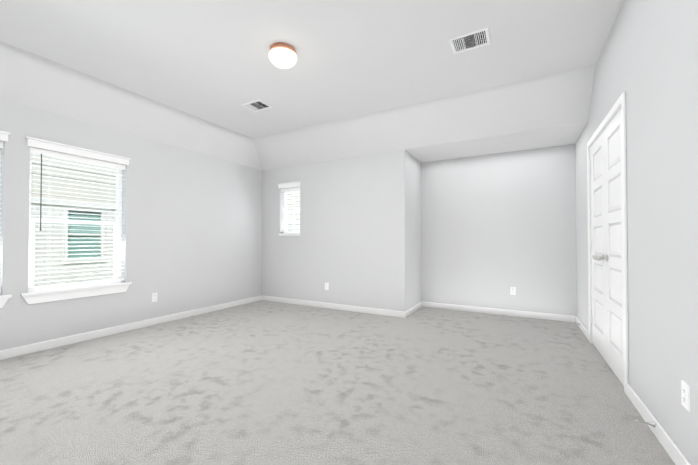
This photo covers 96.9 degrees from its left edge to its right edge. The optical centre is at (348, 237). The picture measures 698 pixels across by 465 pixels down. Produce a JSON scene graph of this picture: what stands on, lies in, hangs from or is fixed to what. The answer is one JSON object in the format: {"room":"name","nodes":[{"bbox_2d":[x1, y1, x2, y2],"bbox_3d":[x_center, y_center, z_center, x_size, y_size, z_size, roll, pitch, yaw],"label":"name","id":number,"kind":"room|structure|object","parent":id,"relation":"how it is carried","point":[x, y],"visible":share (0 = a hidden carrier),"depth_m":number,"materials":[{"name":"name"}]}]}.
{"room":"empty bedroom","nodes":[
{"label":"empty bedroom","id":0,"kind":"room"},
{"bbox_2d":[0,98,261,350],"bbox_3d":[-2.795,-0.394,3.516,0.160,2.998,5.126,0,-1,29],"label":"wall","id":1,"kind":"structure","parent":0,"point":[192,228],"depth_m":3.86,"materials":[{"name":"paint"}]},
{"bbox_2d":[0,131,11,307],"bbox_3d":[-3.329,-0.162,2.431,0.135,1.577,0.925,0,-1,29],"label":"window","id":2,"kind":"structure","parent":1,"relation":"in","point":[3,137],"depth_m":2.77,"materials":[{"name":"paint"}]},
{"bbox_2d":[0,141,3,292],"bbox_3d":[-3.337,-0.186,2.436,0.070,1.359,0.819,0,-1,29],"label":"window blinds","id":3,"kind":"object","parent":2,"relation":"attached to","point":[1,144],"visible":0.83,"depth_m":2.78,"materials":[{"name":"white plastic"}]},
{"bbox_2d":[21,136,131,303],"bbox_3d":[-2.877,-0.151,3.312,0.190,1.577,0.925,0,-1,29],"label":"window unit","id":4,"kind":"structure","parent":1,"relation":"in","point":[117,228],"depth_m":3.27,"materials":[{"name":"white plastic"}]},
{"bbox_2d":[28,147,125,289],"bbox_3d":[-2.861,-0.175,3.304,0.070,1.359,0.819,0,-1,29],"label":"window blinds","id":5,"kind":"object","parent":4,"relation":"attached to","point":[48,153],"visible":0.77,"depth_m":3.23,"materials":[{"name":"white plastic"}]},
{"bbox_2d":[0,296,259,359],"bbox_3d":[-2.718,1.062,3.455,0.017,0.085,4.806,0,-1,29],"label":"baseboard","id":6,"kind":"structure","parent":1,"relation":"attached to","point":[36,347],"depth_m":3.47,"materials":[{"name":"paint"}]},
{"bbox_2d":[152,293,156,301],"bbox_3d":[-2.466,0.765,3.926,0.008,0.115,0.070,0,-1,29],"label":"electrical outlet","id":7,"kind":"object","parent":1,"relation":"attached to","point":[154,297],"visible":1,"depth_m":3.92,"materials":[{"name":"white plastic"}]},
{"bbox_2d":[0,0,623,169],"bbox_3d":[-0.457,-1.573,2.724,4.716,0.660,5.639,0,-1,29],"label":"ceiling","id":8,"kind":"structure","parent":0,"point":[363,77],"depth_m":3.03,"materials":[{"name":"paint"}]},
{"bbox_2d":[242,99,271,111],"bbox_3d":[-1.147,-1.635,3.856,0.305,0.006,0.235,0,-1,29],"label":"ceiling vent","id":9,"kind":"object","parent":8,"relation":"in","point":[257,105],"visible":1,"depth_m":3.85,"materials":[{"name":"silver metal"}]},
{"bbox_2d":[269,42,296,68],"bbox_3d":[-0.583,-1.581,2.732,0.244,0.144,0.244,0,-1,29],"label":"ceiling light fixture","id":10,"kind":"object","parent":8,"relation":"attached to","point":[282,55],"visible":1,"depth_m":2.66,"materials":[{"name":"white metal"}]},
{"bbox_2d":[449,27,490,53],"bbox_3d":[1.021,-1.651,2.610,0.305,0.006,0.235,0,-1,29],"label":"ceiling vent","id":11,"kind":"object","parent":8,"relation":"in","point":[471,40],"visible":1,"depth_m":2.60,"materials":[{"name":"silver metal"}]},
{"bbox_2d":[262,149,408,311],"bbox_3d":[-0.359,-0.376,5.012,2.673,2.998,0.160,0,-1,29],"label":"wall","id":12,"kind":"structure","parent":0,"point":[349,244],"depth_m":4.77,"materials":[{"name":"paint"}]},
{"bbox_2d":[278,181,301,235],"bbox_3d":[-0.980,-0.477,5.331,0.504,0.905,0.180,0,-1,29],"label":"window","id":13,"kind":"structure","parent":12,"relation":"in","point":[286,215],"depth_m":5.36,"materials":[{"name":"white plastic"}]},
{"bbox_2d":[281,187,299,231],"bbox_3d":[-0.989,-0.468,5.315,0.434,0.754,0.060,0,-1,29],"label":"window blinds","id":14,"kind":"object","parent":13,"relation":"attached to","point":[290,189],"visible":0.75,"depth_m":5.31,"materials":[{"name":"white plastic"}]},
{"bbox_2d":[260,295,407,317],"bbox_3d":[-0.382,1.080,4.907,2.656,0.085,0.013,0,-1,29],"label":"baseboard","id":15,"kind":"structure","parent":12,"relation":"attached to","point":[394,313],"depth_m":4.77,"materials":[{"name":"paint"}]},
{"bbox_2d":[0,300,674,464],"bbox_3d":[-0.457,1.194,2.689,5.036,0.200,5.959,0,-1,29],"label":"floor","id":16,"kind":"structure","parent":0,"point":[262,382],"depth_m":2.12,"materials":[{"name":"carpet"}]},
{"bbox_2d":[408,153,421,308],"bbox_3d":[0.982,-0.378,4.843,0.160,2.998,0.833,0,-1,29],"label":"wall","id":17,"kind":"structure","parent":0,"point":[414,227],"depth_m":4.69,"materials":[{"name":"paint"}]},
{"bbox_2d":[407,301,423,315],"bbox_3d":[0.979,1.076,4.640,0.020,0.085,0.780,0,-1,29],"label":"baseboard","id":18,"kind":"structure","parent":17,"relation":"attached to","point":[421,304],"depth_m":4.67,"materials":[{"name":"paint"}]},
{"bbox_2d":[421,144,576,315],"bbox_3d":[2.109,-0.381,4.608,2.043,2.998,0.160,0,-1,29],"label":"wall","id":19,"kind":"structure","parent":0,"point":[495,227],"depth_m":4.46,"materials":[{"name":"paint"}]},
{"bbox_2d":[424,302,571,321],"bbox_3d":[2.068,1.075,4.514,2.043,0.085,0.013,0,-1,29],"label":"baseboard","id":20,"kind":"structure","parent":19,"relation":"attached to","point":[567,318],"depth_m":4.44,"materials":[{"name":"paint"}]},
{"bbox_2d":[510,287,515,294],"bbox_3d":[2.323,0.761,4.380,0.070,0.115,0.008,0,-1,29],"label":"outlet","id":21,"kind":"object","parent":19,"relation":"attached to","point":[512,290],"visible":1,"depth_m":4.38,"materials":[{"name":"white plastic"}]},
{"bbox_2d":[575,0,697,464],"bbox_3d":[1.680,-0.419,1.536,0.160,2.998,5.959,0,-1,29],"label":"wall","id":22,"kind":"structure","parent":0,"point":[647,61],"depth_m":1.66,"materials":[{"name":"paint"}]},
{"bbox_2d":[572,316,588,340],"bbox_3d":[2.738,1.064,3.630,0.017,0.085,0.861,0,-1,29],"label":"baseboard","id":23,"kind":"structure","parent":22,"relation":"attached to","point":[574,318],"depth_m":3.65,"materials":[{"name":"paint"}]},
{"bbox_2d":[591,131,606,362],"bbox_3d":[2.386,0.076,2.938,0.036,2.030,0.580,0,-1,29],"label":"closet door","id":24,"kind":"structure","parent":22,"relation":"in","point":[598,245],"depth_m":2.92,"materials":[{"name":"paint"}]},
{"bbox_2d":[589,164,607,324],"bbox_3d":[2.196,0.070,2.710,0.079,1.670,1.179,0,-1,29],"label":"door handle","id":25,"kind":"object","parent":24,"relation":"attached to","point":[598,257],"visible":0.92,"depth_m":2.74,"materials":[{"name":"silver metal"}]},
{"bbox_2d":[587,91,628,394],"bbox_3d":[2.289,0.044,2.659,0.174,2.099,1.295,0,-1,29],"label":"closet door frame","id":26,"kind":"object","parent":22,"relation":"attached to","point":[616,107],"visible":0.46,"depth_m":2.16,"materials":[{"name":"paint"}]},
{"bbox_2d":[604,108,623,385],"bbox_3d":[2.106,0.070,2.427,0.036,2.030,0.580,0,-1,29],"label":"closet door","id":27,"kind":"structure","parent":22,"relation":"in","point":[613,250],"depth_m":2.44,"materials":[{"name":"paint"}]},
{"bbox_2d":[627,384,690,464],"bbox_3d":[1.085,1.026,0.616,0.017,0.085,3.424,0,-1,29],"label":"baseboard","id":28,"kind":"structure","parent":22,"relation":"attached to","point":[673,451],"depth_m":1.64,"materials":[{"name":"paint"}]},
{"bbox_2d":[635,419,654,426],"bbox_3d":[1.631,1.022,1.706,0.080,0.027,0.027,0,-1,29],"label":"door stop","id":29,"kind":"object","parent":28,"relation":"attached to","point":[652,424],"visible":1,"depth_m":1.70,"materials":[{"name":"silver metal"}]},
{"bbox_2d":[681,380,689,411],"bbox_3d":[1.513,0.713,1.392,0.008,0.115,0.070,0,-1,29],"label":"electrical outlet","id":30,"kind":"object","parent":22,"relation":"attached to","point":[685,394],"visible":1,"depth_m":1.38,"materials":[{"name":"white plastic"}]},
{"label":"outside","id":31,"kind":"structure","parent":0,"visible":0},
{"bbox_3d":[2.310,4.415,4.302,80.000,0.200,90.000,0,-1,29],"label":"ground","id":32,"kind":"structure","parent":31,"visible":0},
{"bbox_2d":[31,154,299,285],"bbox_3d":[-7.376,-0.347,7.394,6.500,9.400,22.000,0,-1,29],"label":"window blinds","id":33,"kind":"object","parent":32,"relation":"on","point":[94,250],"depth_m":5.78,"materials":[{"name":"plastic"}]}
]}

